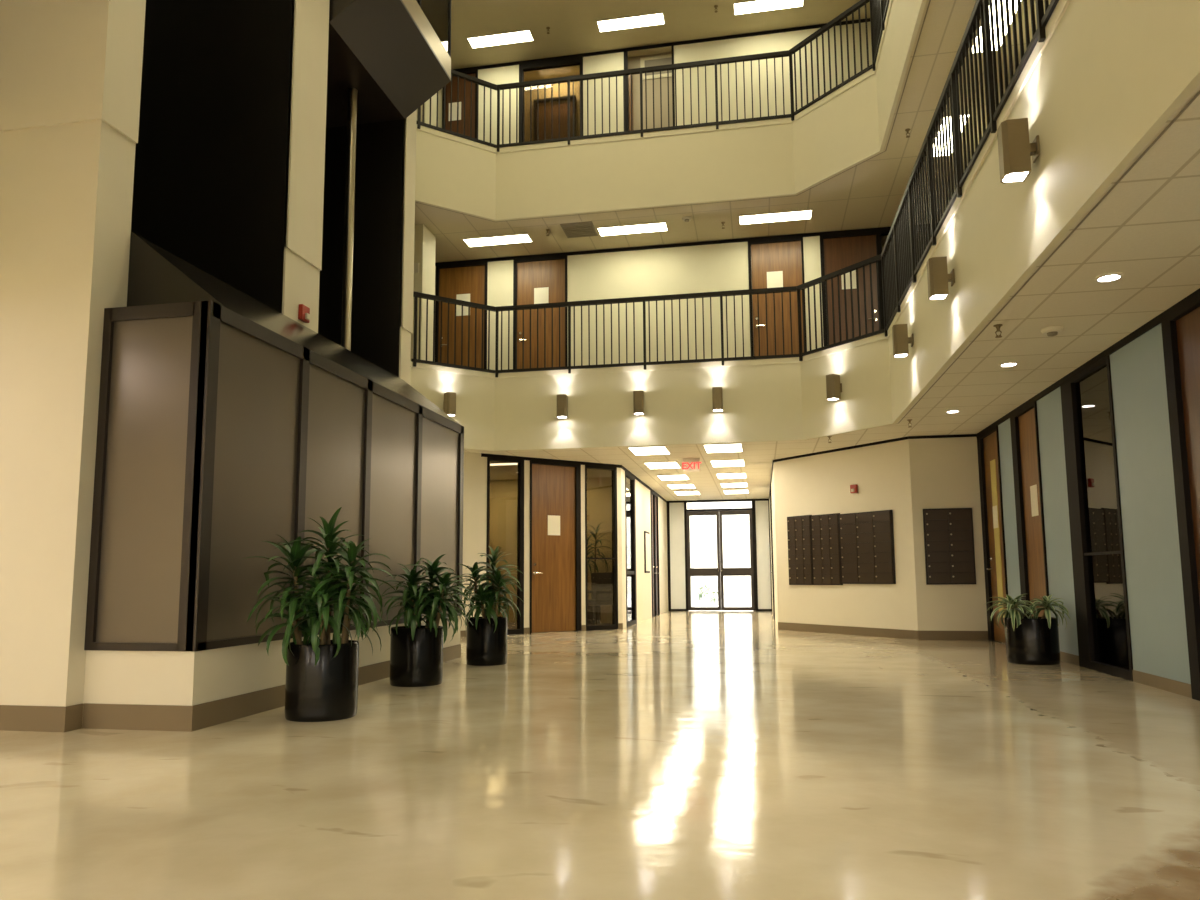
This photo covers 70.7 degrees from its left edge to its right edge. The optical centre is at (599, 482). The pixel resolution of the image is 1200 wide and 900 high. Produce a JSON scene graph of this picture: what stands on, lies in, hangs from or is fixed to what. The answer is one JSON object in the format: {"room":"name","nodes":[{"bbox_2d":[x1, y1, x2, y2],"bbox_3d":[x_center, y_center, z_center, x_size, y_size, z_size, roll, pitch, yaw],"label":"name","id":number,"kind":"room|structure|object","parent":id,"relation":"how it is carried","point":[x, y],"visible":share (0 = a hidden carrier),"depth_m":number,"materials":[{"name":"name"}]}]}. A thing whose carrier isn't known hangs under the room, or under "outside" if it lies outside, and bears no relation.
{"room":"lobby","nodes":[
{"label":"lobby","id":0,"kind":"room"},
{"bbox_2d":[0,0,416,706],"bbox_3d":[-5.299,-3.373,8.807,4.938,10.600,5.196,-2,-6,11],"label":"wall","id":1,"kind":"structure","parent":0,"point":[71,70],"depth_m":5.91,"materials":[{"name":"paint"}]},
{"bbox_2d":[0,705,66,731],"bbox_3d":[-5.744,1.541,5.706,4.932,0.155,0.011,-2,-6,11],"label":"baseboard","id":2,"kind":"structure","parent":1,"relation":"attached to","point":[12,717],"depth_m":5.29,"materials":[{"name":"beige plastic"}]},
{"bbox_2d":[66,704,82,731],"bbox_3d":[-3.314,1.482,5.323,0.011,0.155,0.128,-2,-6,11],"label":"baseboard","id":3,"kind":"structure","parent":1,"relation":"attached to","point":[74,712],"depth_m":5.32,"materials":[{"name":"beige plastic"}]},
{"bbox_2d":[84,232,463,650],"bbox_3d":[-2.481,-0.106,7.869,0.798,2.880,4.830,-2,-6,11],"label":"wall panel","id":4,"kind":"object","parent":1,"relation":"on","point":[227,423],"visible":0.84,"depth_m":5.84,"materials":[{"name":"brown metal"}]},
{"bbox_2d":[82,616,459,718],"bbox_3d":[-2.478,1.565,7.696,0.780,0.500,4.810,-2,-6,11],"label":"wall","id":5,"kind":"structure","parent":0,"point":[182,678],"depth_m":5.41,"materials":[{"name":"paint"}]},
{"bbox_2d":[82,703,193,731],"bbox_3d":[-2.912,1.478,5.319,0.780,0.155,0.012,-2,-6,11],"label":"baseboard","id":6,"kind":"structure","parent":5,"relation":"attached to","point":[95,716],"depth_m":5.31,"materials":[{"name":"beige plastic"}]},
{"bbox_2d":[193,644,460,730],"bbox_3d":[-2.087,1.726,7.604,0.012,0.155,4.810,-2,-6,11],"label":"baseboard","id":7,"kind":"structure","parent":5,"relation":"attached to","point":[216,712],"depth_m":5.89,"materials":[{"name":"beige plastic"}]},
{"bbox_2d":[410,93,436,362],"bbox_3d":[-3.801,-4.806,14.582,1.840,6.500,0.550,-2,-6,11],"label":"wall","id":8,"kind":"structure","parent":0,"point":[424,240],"depth_m":14.12,"materials":[{"name":"beige paint"}]},
{"bbox_2d":[460,452,622,630],"bbox_3d":[-1.802,1.008,13.834,5.231,2.950,0.120,4,-8,-34],"label":"wall","id":9,"kind":"structure","parent":0,"point":[475,466],"depth_m":13.78,"materials":[{"name":"paint"}]},
{"bbox_2d":[486,457,523,634],"bbox_3d":[-1.580,1.045,13.956,0.690,2.900,0.102,4,-8,-34],"label":"window","id":10,"kind":"structure","parent":9,"relation":"in","point":[520,470],"depth_m":14.05,"materials":[{"name":"black metal"}]},
{"bbox_2d":[481,453,621,467],"bbox_3d":[-0.772,-0.369,14.620,2.830,0.055,0.012,4,-8,-34],"label":"trim","id":11,"kind":"structure","parent":9,"relation":"attached to","point":[482,454],"depth_m":14.54,"materials":[{"name":"black metal"}]},
{"bbox_2d":[530,460,581,633],"bbox_3d":[-0.775,1.099,14.491,1.015,2.900,0.162,4,-8,-34],"label":"door","id":12,"kind":"structure","parent":9,"relation":"in","point":[555,487],"depth_m":14.48,"materials":[{"name":"brown wood"}]},
{"bbox_2d":[585,465,617,630],"bbox_3d":[0.004,1.153,15.032,0.685,2.900,0.102,4,-8,-34],"label":"window","id":13,"kind":"structure","parent":9,"relation":"in","point":[614,558],"depth_m":15.11,"materials":[{"name":"black metal"}]},
{"bbox_2d":[508,623,611,632],"bbox_3d":[-2.545,2.755,16.203,5.900,0.001,6.700,-2,-6,11],"label":"floor","id":14,"kind":"structure","parent":0,"point":[510,625],"depth_m":16.29,"materials":[{"name":"carpet"}]},
{"bbox_2d":[587,522,611,624],"bbox_3d":[-0.191,1.776,16.646,1.113,2.009,0.881,-2,-6,11],"label":"potted plant","id":15,"kind":"object","parent":14,"relation":"on","point":[589,608],"visible":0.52,"depth_m":16.54,"materials":[{"name":"green plant"}]},
{"bbox_2d":[587,572,612,624],"bbox_3d":[-0.093,2.168,15.606,0.540,1.000,0.560,-6,-8,40],"label":"office chair","id":16,"kind":"object","parent":14,"relation":"on","point":[601,583],"visible":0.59,"depth_m":15.71,"materials":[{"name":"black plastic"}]},
{"bbox_2d":[524,52,672,141],"bbox_3d":[-0.183,-6.647,16.001,3.530,2.580,0.630,-2,-6,11],"label":"wall","id":17,"kind":"structure","parent":0,"point":[633,62],"depth_m":15.72,"materials":[{"name":"beige paint"}]},
{"bbox_2d":[533,95,575,140],"bbox_3d":[-0.872,-6.384,16.281,0.820,2.130,0.162,-2,-6,11],"label":"door","id":18,"kind":"structure","parent":17,"relation":"in","point":[563,100],"depth_m":16.34,"materials":[{"name":"brown wood"}]},
{"bbox_2d":[640,54,671,79],"bbox_3d":[1.088,-7.716,15.694,0.680,0.440,0.023,-2,-6,11],"label":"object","id":19,"kind":"object","parent":17,"relation":"in","point":[659,60],"visible":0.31,"depth_m":15.70,"materials":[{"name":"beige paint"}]},
{"bbox_2d":[645,57,671,75],"bbox_3d":[1.086,-7.717,15.685,0.520,0.300,0.005,-2,-6,11],"label":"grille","id":20,"kind":"object","parent":19,"relation":"attached to","point":[649,61],"depth_m":15.69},
{"bbox_2d":[0,611,1199,899],"bbox_3d":[-1.294,1.956,8.580,12.600,0.100,29.100,-2,-6,11],"label":"floor","id":21,"kind":"structure","parent":0,"point":[669,755],"depth_m":3.77,"materials":[{"name":"concrete"}]},
{"bbox_2d":[244,507,395,721],"bbox_3d":[-1.912,0.880,5.781,0.960,1.432,0.990,-7,-9,44],"label":"potted plant","id":22,"kind":"object","parent":21,"relation":"on","point":[321,685],"visible":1,"depth_m":5.68,"materials":[{"name":"green plant"}]},
{"bbox_2d":[341,88,356,350],"bbox_3d":[-2.925,-1.338,9.710,0.110,6.720,0.110,-2,-6,11],"label":"hydraulic piston","id":23,"kind":"object","parent":21,"relation":"on","point":[352,92],"visible":0.34,"depth_m":9.86,"materials":[{"name":"metal"}]},
{"bbox_2d":[326,0,450,127],"bbox_3d":[-3.205,-6.271,10.073,2.307,3.150,1.930,-2,-6,11],"label":"car","id":24,"kind":"object","parent":23,"relation":"on","point":[396,54],"visible":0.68,"depth_m":9.90,"materials":[{"name":"metal"}]},
{"bbox_2d":[374,554,473,686],"bbox_3d":[-1.568,1.211,7.498,0.907,1.148,0.825,0,-6,-5],"label":"potted plant","id":25,"kind":"object","parent":21,"relation":"on","point":[416,649],"visible":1,"depth_m":7.39,"materials":[{"name":"green plant"}]},
{"bbox_2d":[451,546,523,665],"bbox_3d":[-1.233,1.329,9.225,0.850,1.288,0.882,-2,-6,11],"label":"potted plant","id":26,"kind":"object","parent":21,"relation":"on","point":[486,639],"visible":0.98,"depth_m":9.09,"materials":[{"name":"green plant"}]},
{"bbox_2d":[987,593,1070,664],"bbox_3d":[4.479,1.534,8.900,0.834,0.727,0.634,-2,-6,11],"label":"potted plant","id":27,"kind":"object","parent":21,"relation":"on","point":[1029,640],"visible":1,"depth_m":8.76,"materials":[{"name":"green plant"}]},
{"bbox_2d":[621,468,667,628],"bbox_3d":[1.050,1.564,19.034,0.120,2.950,7.720,-2,-6,11],"label":"wall","id":28,"kind":"structure","parent":0,"point":[642,494],"depth_m":18.11,"materials":[{"name":"paint"}]},
{"bbox_2d":[625,471,636,626],"bbox_3d":[0.555,1.290,16.307,0.102,2.900,1.250,-2,-6,11],"label":"window","id":29,"kind":"structure","parent":28,"relation":"in","point":[630,507],"depth_m":16.52,"materials":[{"name":"black metal"}]},
{"bbox_2d":[644,531,649,572],"bbox_3d":[1.032,1.532,18.519,0.033,0.900,0.700,-2,-6,11],"label":"notice board","id":30,"kind":"object","parent":28,"relation":"attached to","point":[646,534],"visible":1,"depth_m":18.37,"materials":[{"name":"white paper"}]},
{"bbox_2d":[650,490,656,616],"bbox_3d":[1.211,1.663,19.709,0.162,2.900,0.720,-2,-6,11],"label":"door","id":31,"kind":"structure","parent":28,"relation":"in","point":[652,494],"depth_m":19.86,"materials":[{"name":"black metal"}]},
{"bbox_2d":[655,494,659,614],"bbox_3d":[1.336,1.735,20.369,0.162,2.900,0.630,-2,-6,11],"label":"door","id":32,"kind":"structure","parent":28,"relation":"in","point":[656,495],"depth_m":20.56,"materials":[{"name":"black metal"}]},
{"bbox_2d":[434,22,871,369],"bbox_3d":[-0.254,-4.738,15.421,12.500,6.500,0.120,-2,-6,11],"label":"wall","id":33,"kind":"structure","parent":0,"point":[724,266],"depth_m":15.04,"materials":[{"name":"beige paint"}]},
{"bbox_2d":[442,69,477,138],"bbox_3d":[-2.651,-6.593,16.048,0.700,2.520,0.162,-2,-6,11],"label":"door","id":34,"kind":"structure","parent":33,"relation":"in","point":[474,73],"depth_m":16.09,"materials":[{"name":"brown wood"}]},
{"bbox_2d":[435,262,487,368],"bbox_3d":[-2.555,-2.804,15.615,1.000,2.530,0.162,-2,-6,11],"label":"door","id":35,"kind":"structure","parent":33,"relation":"in","point":[452,280],"depth_m":15.64,"materials":[{"name":"brown wood"}]},
{"bbox_2d":[513,255,567,371],"bbox_3d":[-1.077,-2.845,15.338,1.010,2.530,0.162,-2,-6,11],"label":"door","id":36,"kind":"structure","parent":33,"relation":"in","point":[529,274],"depth_m":15.35,"materials":[{"name":"brown wood"}]},
{"bbox_2d":[534,287,548,303],"bbox_3d":[-1.068,-3.378,15.382,0.270,0.340,0.003,-2,-6,11],"label":"notice","id":37,"kind":"object","parent":36,"relation":"attached to","point":[541,295],"visible":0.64,"depth_m":15.38,"materials":[{"name":"paper"}]},
{"bbox_2d":[519,56,582,141],"bbox_3d":[-0.905,-6.641,15.732,1.230,2.520,0.102,-2,-6,11],"label":"door frame","id":38,"kind":"structure","parent":33,"relation":"in","point":[575,61],"depth_m":15.81,"materials":[{"name":"wood"}]},
{"bbox_2d":[624,50,628,130],"bbox_3d":[0.481,-6.690,15.424,0.070,2.530,0.020,-2,-6,11],"label":"trim","id":39,"kind":"structure","parent":33,"relation":"attached to","point":[625,51],"depth_m":15.47,"materials":[{"name":"wood"}]},
{"bbox_2d":[453,18,869,70],"bbox_3d":[1.234,-7.988,15.427,9.200,0.060,0.012,-2,-6,11],"label":"trim","id":40,"kind":"structure","parent":33,"relation":"attached to","point":[868,19],"depth_m":15.44,"materials":[{"name":"black metal"}]},
{"bbox_2d":[435,225,915,265],"bbox_3d":[1.261,-4.201,15.007,9.200,0.060,0.012,-2,-6,11],"label":"trim","id":41,"kind":"structure","parent":33,"relation":"attached to","point":[879,228],"depth_m":15.01,"materials":[{"name":"black metal"}]},
{"bbox_2d":[748,237,806,357],"bbox_3d":[3.055,-2.960,14.567,0.940,2.530,0.162,-2,-6,11],"label":"door","id":42,"kind":"structure","parent":33,"relation":"in","point":[786,255],"depth_m":14.58,"materials":[{"name":"brown wood"}]},
{"bbox_2d":[767,271,782,287],"bbox_3d":[3.025,-3.478,14.616,0.270,0.350,0.003,-2,-6,11],"label":"notice","id":43,"kind":"object","parent":42,"relation":"attached to","point":[774,279],"visible":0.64,"depth_m":14.62,"materials":[{"name":"paper"}]},
{"bbox_2d":[820,231,881,345],"bbox_3d":[4.264,-2.994,14.341,0.960,2.530,0.162,-2,-6,11],"label":"door","id":44,"kind":"structure","parent":33,"relation":"in","point":[837,251],"depth_m":14.37,"materials":[{"name":"brown wood"}]},
{"bbox_2d":[878,227,930,328],"bbox_3d":[5.160,-3.018,14.184,0.860,2.530,0.102,-2,-6,11],"label":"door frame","id":45,"kind":"structure","parent":33,"relation":"in","point":[885,232],"depth_m":14.27,"materials":[{"name":"black metal"}]},
{"bbox_2d":[451,0,869,81],"bbox_3d":[-2.066,-9.079,6.095,12.600,0.100,21.600,-2,-6,11],"label":"ceiling","id":46,"kind":"structure","parent":0,"point":[573,26],"depth_m":14.87,"materials":[{"name":"paint"}]},
{"bbox_2d":[466,29,533,48],"bbox_3d":[-1.797,-8.008,15.274,1.180,0.012,0.320,-2,-6,11],"label":"recessed light","id":47,"kind":"object","parent":46,"relation":"in","point":[521,36],"visible":1,"depth_m":15.27,"materials":[{"name":"white plastic"}]},
{"bbox_2d":[596,12,664,32],"bbox_3d":[0.541,-8.073,14.837,1.180,0.012,0.320,-2,-6,11],"label":"recessed light","id":48,"kind":"object","parent":46,"relation":"in","point":[653,19],"visible":1,"depth_m":14.83,"materials":[{"name":"white plastic"}]},
{"bbox_2d":[733,0,803,15],"bbox_3d":[2.870,-8.137,14.402,1.180,0.012,0.320,-2,-6,11],"label":"recessed light","id":49,"kind":"object","parent":46,"relation":"in","point":[753,6],"visible":1,"depth_m":14.42,"materials":[{"name":"white plastic"}]},
{"bbox_2d":[415,0,926,220],"bbox_3d":[-0.733,-5.822,6.059,7.015,1.242,15.410,-2,-6,11],"label":"wall","id":50,"kind":"structure","parent":0,"point":[849,126],"depth_m":13.38,"materials":[{"name":"beige paint"}]},
{"bbox_2d":[416,69,496,147],"bbox_3d":[-2.305,-6.102,13.716,1.410,1.165,0.062,4,-8,-33],"label":"balcony railing","id":51,"kind":"object","parent":50,"relation":"on","point":[455,73],"visible":0.74,"depth_m":13.77,"materials":[{"name":"brown metal"}]},
{"bbox_2d":[496,50,790,151],"bbox_3d":[0.627,-6.130,13.656,4.812,1.165,0.061,-2,-6,11],"label":"balcony railing","id":52,"kind":"object","parent":50,"relation":"on","point":[568,79],"visible":1,"depth_m":13.66,"materials":[{"name":"brown metal"}]},
{"bbox_2d":[789,0,872,120],"bbox_3d":[3.416,-6.270,12.570,0.061,1.165,1.591,4,-8,-34],"label":"balcony railing","id":53,"kind":"object","parent":50,"relation":"on","point":[859,4],"visible":1,"depth_m":12.60,"materials":[{"name":"brown metal"}]},
{"bbox_2d":[870,0,889,70],"bbox_3d":[3.598,-6.491,10.587,0.061,1.165,2.758,-2,-6,11],"label":"balcony railing","id":54,"kind":"object","parent":50,"relation":"on","point":[878,9],"visible":1,"depth_m":11.56,"materials":[{"name":"brown metal"}]},
{"bbox_2d":[489,244,923,622],"bbox_3d":[-1.381,-3.360,9.178,12.700,10.600,29.300,-2,-6,11],"label":"window glass","id":55,"kind":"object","parent":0,"point":[503,493],"depth_m":17.37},
{"bbox_2d":[669,501,770,608],"bbox_3d":[3.199,1.942,22.582,2.660,2.850,0.120,-2,-6,11],"label":"wall","id":56,"kind":"structure","parent":0,"point":[677,531],"depth_m":22.58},
{"bbox_2d":[687,511,720,610],"bbox_3d":[2.770,2.088,22.583,0.868,2.645,0.112,-2,-6,11],"label":"door","id":57,"kind":"structure","parent":56,"relation":"in","point":[691,571],"depth_m":22.57,"materials":[{"name":"brown metal"}]},
{"bbox_2d":[667,499,771,610],"bbox_3d":[3.165,1.940,22.564,2.760,2.950,0.130,-2,-6,11],"label":"trim","id":58,"kind":"structure","parent":56,"relation":"attached to","point":[731,500],"depth_m":22.57,"materials":[{"name":"black metal"}]},
{"bbox_2d":[719,510,754,610],"bbox_3d":[3.627,2.065,22.423,0.868,2.645,0.112,-2,-6,11],"label":"door","id":59,"kind":"structure","parent":56,"relation":"in","point":[724,571],"depth_m":22.41,"materials":[{"name":"brown metal"}]},
{"bbox_2d":[415,0,1050,262],"bbox_3d":[-2.038,-5.243,5.670,12.600,0.001,21.600,-2,-6,11],"label":"ceiling","id":60,"kind":"structure","parent":0,"point":[869,194],"depth_m":13.55,"materials":[{"name":"tile"}]},
{"bbox_2d":[462,233,532,246],"bbox_3d":[-1.785,-4.229,14.776,1.180,0.012,0.360,-2,-6,11],"label":"recessed light","id":61,"kind":"object","parent":60,"relation":"in","point":[515,238],"visible":1,"depth_m":14.77,"materials":[{"name":"white plastic"}]},
{"bbox_2d":[560,221,597,237],"bbox_3d":[-0.349,-4.282,14.355,0.540,0.020,0.580,-2,-6,11],"label":"ceiling vent","id":62,"kind":"object","parent":60,"relation":"in","point":[580,229],"visible":1,"depth_m":14.32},
{"bbox_2d":[597,222,667,236],"bbox_3d":[0.554,-4.295,14.339,1.180,0.012,0.360,-2,-6,11],"label":"recessed light","id":63,"kind":"object","parent":60,"relation":"in","point":[658,226],"visible":1,"depth_m":14.33,"materials":[{"name":"white plastic"}]},
{"bbox_2d":[416,0,930,221],"bbox_3d":[-0.728,-5.213,5.991,7.105,0.001,15.500,-2,-6,11],"label":"trim","id":64,"kind":"structure","parent":60,"relation":"attached to","point":[929,0],"depth_m":12.02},
{"bbox_2d":[739,209,812,224],"bbox_3d":[2.882,-4.359,13.904,1.180,0.012,0.360,-2,-6,11],"label":"recessed light","id":65,"kind":"object","parent":60,"relation":"in","point":[800,214],"visible":1,"depth_m":13.89,"materials":[{"name":"white plastic"}]},
{"bbox_2d":[968,0,1022,53],"bbox_3d":[4.231,-4.913,8.999,0.340,0.012,1.100,-2,-6,11],"label":"recessed light","id":66,"kind":"object","parent":60,"relation":"in","point":[1010,11],"visible":0.17,"depth_m":9.04,"materials":[{"name":"white plastic"}]},
{"bbox_2d":[769,464,777,625],"bbox_3d":[3.842,1.484,18.490,0.120,2.950,7.735,-2,-6,11],"label":"wall","id":67,"kind":"structure","parent":0,"point":[772,481],"depth_m":16.52,"materials":[{"name":"paint"}]},
{"bbox_2d":[410,0,1199,450],"bbox_3d":[-0.705,-2.015,5.637,7.015,1.262,15.410,-2,-6,11],"label":"wall","id":68,"kind":"structure","parent":0,"point":[1106,76],"depth_m":7.79,"materials":[{"name":"beige paint"}]},
{"bbox_2d":[443,392,455,416],"bbox_3d":[-2.323,-1.199,13.039,0.150,0.350,0.214,4,-8,-33],"label":"wall sconce","id":69,"kind":"object","parent":68,"relation":"attached to","point":[449,406],"visible":0.98,"depth_m":12.95,"materials":[{"name":"beige metal"}]},
{"bbox_2d":[411,292,494,372],"bbox_3d":[-2.277,-2.306,13.295,1.410,1.165,0.062,4,-8,-33],"label":"balcony railing","id":70,"kind":"object","parent":68,"relation":"on","point":[416,295],"visible":0.98,"depth_m":13.23,"materials":[{"name":"brown metal"}]},
{"bbox_2d":[557,394,567,417],"bbox_3d":[-0.589,-1.188,13.256,0.150,0.350,0.214,-2,-6,11],"label":"wall sconce","id":71,"kind":"object","parent":68,"relation":"attached to","point":[562,399],"visible":1,"depth_m":13.16,"materials":[{"name":"beige metal"}]},
{"bbox_2d":[633,390,643,414],"bbox_3d":[0.602,-1.221,13.033,0.150,0.350,0.214,-2,-6,11],"label":"wall sconce","id":72,"kind":"object","parent":68,"relation":"attached to","point":[638,396],"visible":1,"depth_m":12.94,"materials":[{"name":"beige metal"}]},
{"bbox_2d":[495,286,798,376],"bbox_3d":[0.654,-2.333,13.236,4.812,1.165,0.061,-2,-6,11],"label":"balcony railing","id":73,"kind":"object","parent":68,"relation":"on","point":[781,290],"visible":1,"depth_m":13.23,"materials":[{"name":"brown metal"}]},
{"bbox_2d":[712,387,722,411],"bbox_3d":[1.783,-1.254,12.813,0.150,0.350,0.214,-2,-6,11],"label":"wall sconce","id":74,"kind":"object","parent":68,"relation":"attached to","point":[717,392],"visible":1,"depth_m":12.71,"materials":[{"name":"beige metal"}]},
{"bbox_2d":[826,374,841,400],"bbox_3d":[3.335,-1.351,12.040,0.214,0.350,0.150,4,-8,-34],"label":"wall sconce","id":75,"kind":"object","parent":68,"relation":"attached to","point":[833,385],"visible":1,"depth_m":11.97,"materials":[{"name":"beige metal"}]},
{"bbox_2d":[797,254,884,360],"bbox_3d":[3.443,-2.474,12.149,0.061,1.165,1.591,4,-8,-34],"label":"balcony railing","id":76,"kind":"object","parent":68,"relation":"on","point":[876,258],"visible":0.99,"depth_m":12.17,"materials":[{"name":"black metal"}]},
{"bbox_2d":[892,324,913,357],"bbox_3d":[3.479,-1.626,9.704,0.214,0.350,0.150,-2,-6,11],"label":"wall sconce","id":77,"kind":"object","parent":68,"relation":"attached to","point":[900,338],"visible":1,"depth_m":9.64,"materials":[{"name":"beige metal"}]},
{"bbox_2d":[927,256,954,299],"bbox_3d":[3.091,-1.849,7.662,0.214,0.350,0.150,-2,-6,11],"label":"wall sconce","id":78,"kind":"object","parent":68,"relation":"attached to","point":[938,277],"visible":1,"depth_m":7.60,"materials":[{"name":"beige metal"}]},
{"bbox_2d":[881,0,1058,336],"bbox_3d":[2.977,-3.069,6.747,0.061,1.165,9.758,-2,-6,11],"label":"balcony railing","id":79,"kind":"object","parent":68,"relation":"on","point":[897,263],"visible":1,"depth_m":7.26,"materials":[{"name":"brown metal"}]},
{"bbox_2d":[997,118,1039,183],"bbox_3d":[2.654,-2.102,5.357,0.214,0.350,0.150,-2,-6,11],"label":"wall sconce","id":80,"kind":"object","parent":68,"relation":"attached to","point":[1015,150],"visible":1,"depth_m":5.30,"materials":[{"name":"beige metal"}]},
{"bbox_2d":[464,84,1199,500],"bbox_3d":[-1.306,-1.020,8.959,12.600,0.001,29.200,-2,-6,11],"label":"ceiling","id":81,"kind":"structure","parent":0,"point":[1146,230],"depth_m":6.77,"materials":[{"name":"tile"}]},
{"bbox_2d":[627,446,670,454],"bbox_3d":[0.804,-0.510,13.642,0.600,0.012,0.860,-2,-6,11],"label":"ceiling light","id":82,"kind":"object","parent":81,"relation":"attached to","point":[647,450],"visible":1,"depth_m":13.59,"materials":[{"name":"white plastic"}]},
{"bbox_2d":[682,458,700,471],"bbox_3d":[1.584,-0.300,14.576,0.333,0.235,0.040,-2,-6,11],"label":"exit sign","id":83,"kind":"object","parent":81,"relation":"hanging from","point":[689,464],"visible":1,"depth_m":14.57,"materials":[{"name":"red plastic"}]},
{"bbox_2d":[703,443,742,452],"bbox_3d":[1.963,-0.542,13.425,0.600,0.012,0.860,-2,-6,11],"label":"ceiling light","id":84,"kind":"object","parent":81,"relation":"attached to","point":[731,447],"visible":1,"depth_m":13.34,"materials":[{"name":"white plastic"}]},
{"bbox_2d":[814,90,1199,438],"bbox_3d":[-0.701,-1.396,5.568,7.105,0.001,15.500,-2,-6,11],"label":"trim","id":85,"kind":"structure","parent":81,"relation":"attached to","point":[1198,93],"depth_m":4.82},
{"bbox_2d":[774,439,917,630],"bbox_3d":[3.852,0.933,13.525,0.100,2.950,2.878,3,-7,-31],"label":"wall","id":86,"kind":"structure","parent":0,"point":[819,484],"depth_m":13.29,"materials":[{"name":"paint"}]},
{"bbox_2d":[787,515,812,584],"bbox_3d":[3.355,1.139,14.180,0.055,1.157,0.560,3,-7,-31],"label":"bank","id":87,"kind":"object","parent":86,"relation":"attached to","point":[799,532],"visible":1,"depth_m":14.15,"materials":[{"name":"brown metal"}]},
{"bbox_2d":[811,513,842,584],"bbox_3d":[3.659,1.087,13.677,0.055,1.144,0.610,3,-7,-31],"label":"bank","id":88,"kind":"object","parent":86,"relation":"attached to","point":[826,551],"visible":1,"depth_m":13.65,"materials":[{"name":"brown metal"}]},
{"bbox_2d":[773,436,908,461],"bbox_3d":[3.793,-0.516,13.656,0.012,0.040,2.878,3,-7,-31],"label":"trim","id":89,"kind":"structure","parent":86,"relation":"attached to","point":[907,437],"depth_m":13.47,"materials":[{"name":"black metal"}]},
{"bbox_2d":[778,622,917,639],"bbox_3d":[3.813,2.332,13.341,0.012,0.130,2.878,3,-7,-31],"label":"baseboard","id":90,"kind":"structure","parent":86,"relation":"attached to","point":[846,630],"depth_m":13.17,"materials":[{"name":"beige plastic"}]},
{"bbox_2d":[839,510,895,583],"bbox_3d":[4.084,1.005,12.977,0.055,1.103,1.025,3,-7,-31],"label":"bank","id":91,"kind":"object","parent":86,"relation":"attached to","point":[866,538],"visible":1,"depth_m":12.93,"materials":[{"name":"brown metal"}]},
{"bbox_2d":[909,437,987,630],"bbox_3d":[5.037,0.782,12.235,0.970,2.950,0.100,-2,-6,11],"label":"wall","id":92,"kind":"structure","parent":0,"point":[944,472],"depth_m":12.22,"materials":[{"name":"paint"}]},
{"bbox_2d":[923,508,975,584],"bbox_3d":[5.019,0.917,12.143,0.670,1.091,0.055,-2,-6,11],"label":"bank","id":93,"kind":"object","parent":92,"relation":"attached to","point":[948,532],"visible":1,"depth_m":12.13,"materials":[{"name":"brown metal"}]},
{"bbox_2d":[918,631,987,639],"bbox_3d":[5.030,2.177,12.026,0.955,0.130,0.012,-2,-6,11],"label":"baseboard","id":94,"kind":"structure","parent":92,"relation":"attached to","point":[922,635],"depth_m":12.02,"materials":[{"name":"brown plastic"}]},
{"bbox_2d":[998,387,1078,655],"bbox_3d":[5.129,0.519,9.872,0.120,2.950,2.420,-2,-6,11],"label":"wall","id":95,"kind":"structure","parent":0,"point":[1049,407],"depth_m":9.23,"materials":[{"name":"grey paint"}]},
{"bbox_2d":[977,425,1007,642],"bbox_3d":[5.420,0.730,11.565,0.162,2.900,1.040,-2,-6,11],"label":"door","id":96,"kind":"structure","parent":95,"relation":"in","point":[994,552],"depth_m":11.68,"materials":[{"name":"brown wood"}]},
{"bbox_2d":[1010,400,1048,616],"bbox_3d":[5.133,0.555,9.970,0.130,2.900,0.980,-2,-6,11],"label":"door","id":97,"kind":"structure","parent":95,"relation":"in","point":[1033,571],"depth_m":10.09,"materials":[{"name":"brown wood"}]},
{"bbox_2d":[1110,323,1190,683],"bbox_3d":[4.576,0.200,6.956,0.120,2.950,1.050,-2,-6,11],"label":"panel","id":98,"kind":"object","parent":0,"point":[1159,644],"visible":0.61,"depth_m":6.94,"materials":[{"name":"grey paint"}]},
{"bbox_2d":[1060,355,1132,680],"bbox_3d":[4.768,0.348,8.081,0.102,2.900,1.250,-2,-6,11],"label":"glass door","id":99,"kind":"structure","parent":98,"relation":"attached to","point":[1093,489],"depth_m":8.12,"materials":[{"name":"black glass"}]},
{"bbox_2d":[1132,670,1191,697],"bbox_3d":[4.523,1.618,6.811,0.008,0.100,1.050,-2,-6,11],"label":"baseboard","id":100,"kind":"structure","parent":98,"relation":"attached to","point":[1177,687],"depth_m":6.77,"materials":[{"name":"beige plastic"}]},
{"bbox_2d":[1161,297,1199,700],"bbox_3d":[4.333,0.103,5.841,0.162,2.900,1.240,-2,-6,11],"label":"door","id":101,"kind":"structure","parent":98,"relation":"attached to","point":[1181,329],"depth_m":6.31,"materials":[{"name":"brown wood"}]},
{"bbox_3d":[3.136,-0.630,-0.629,0.120,2.950,12.000,-2,-6,11],"label":"wall","id":102,"kind":"structure","parent":0,"visible":0},
{"bbox_2d":[976,288,1199,437],"bbox_3d":[3.717,-1.684,3.021,0.020,0.060,18.920,-2,-6,11],"label":"trim","id":103,"kind":"structure","parent":102,"relation":"attached to","point":[1157,320],"depth_m":7.62,"materials":[{"name":"black metal"}]},
{"label":"outside","id":104,"kind":"structure","parent":0,"visible":0},
{"bbox_2d":[695,594,749,606],"bbox_3d":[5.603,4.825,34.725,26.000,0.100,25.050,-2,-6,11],"label":"ground","id":105,"kind":"structure","parent":104,"point":[730,600],"depth_m":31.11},
{"bbox_2d":[687,501,751,606],"bbox_3d":[3.633,1.626,25.340,2.450,4.220,0.400,-2,-6,11],"label":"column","id":106,"kind":"structure","parent":105,"relation":"on","point":[689,505],"depth_m":25.21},
{"bbox_2d":[693,501,749,593],"bbox_3d":[7.195,2.210,43.641,26.000,7.000,0.400,-2,-6,11],"label":"wall","id":107,"kind":"structure","parent":105,"relation":"on","point":[734,527],"depth_m":43.50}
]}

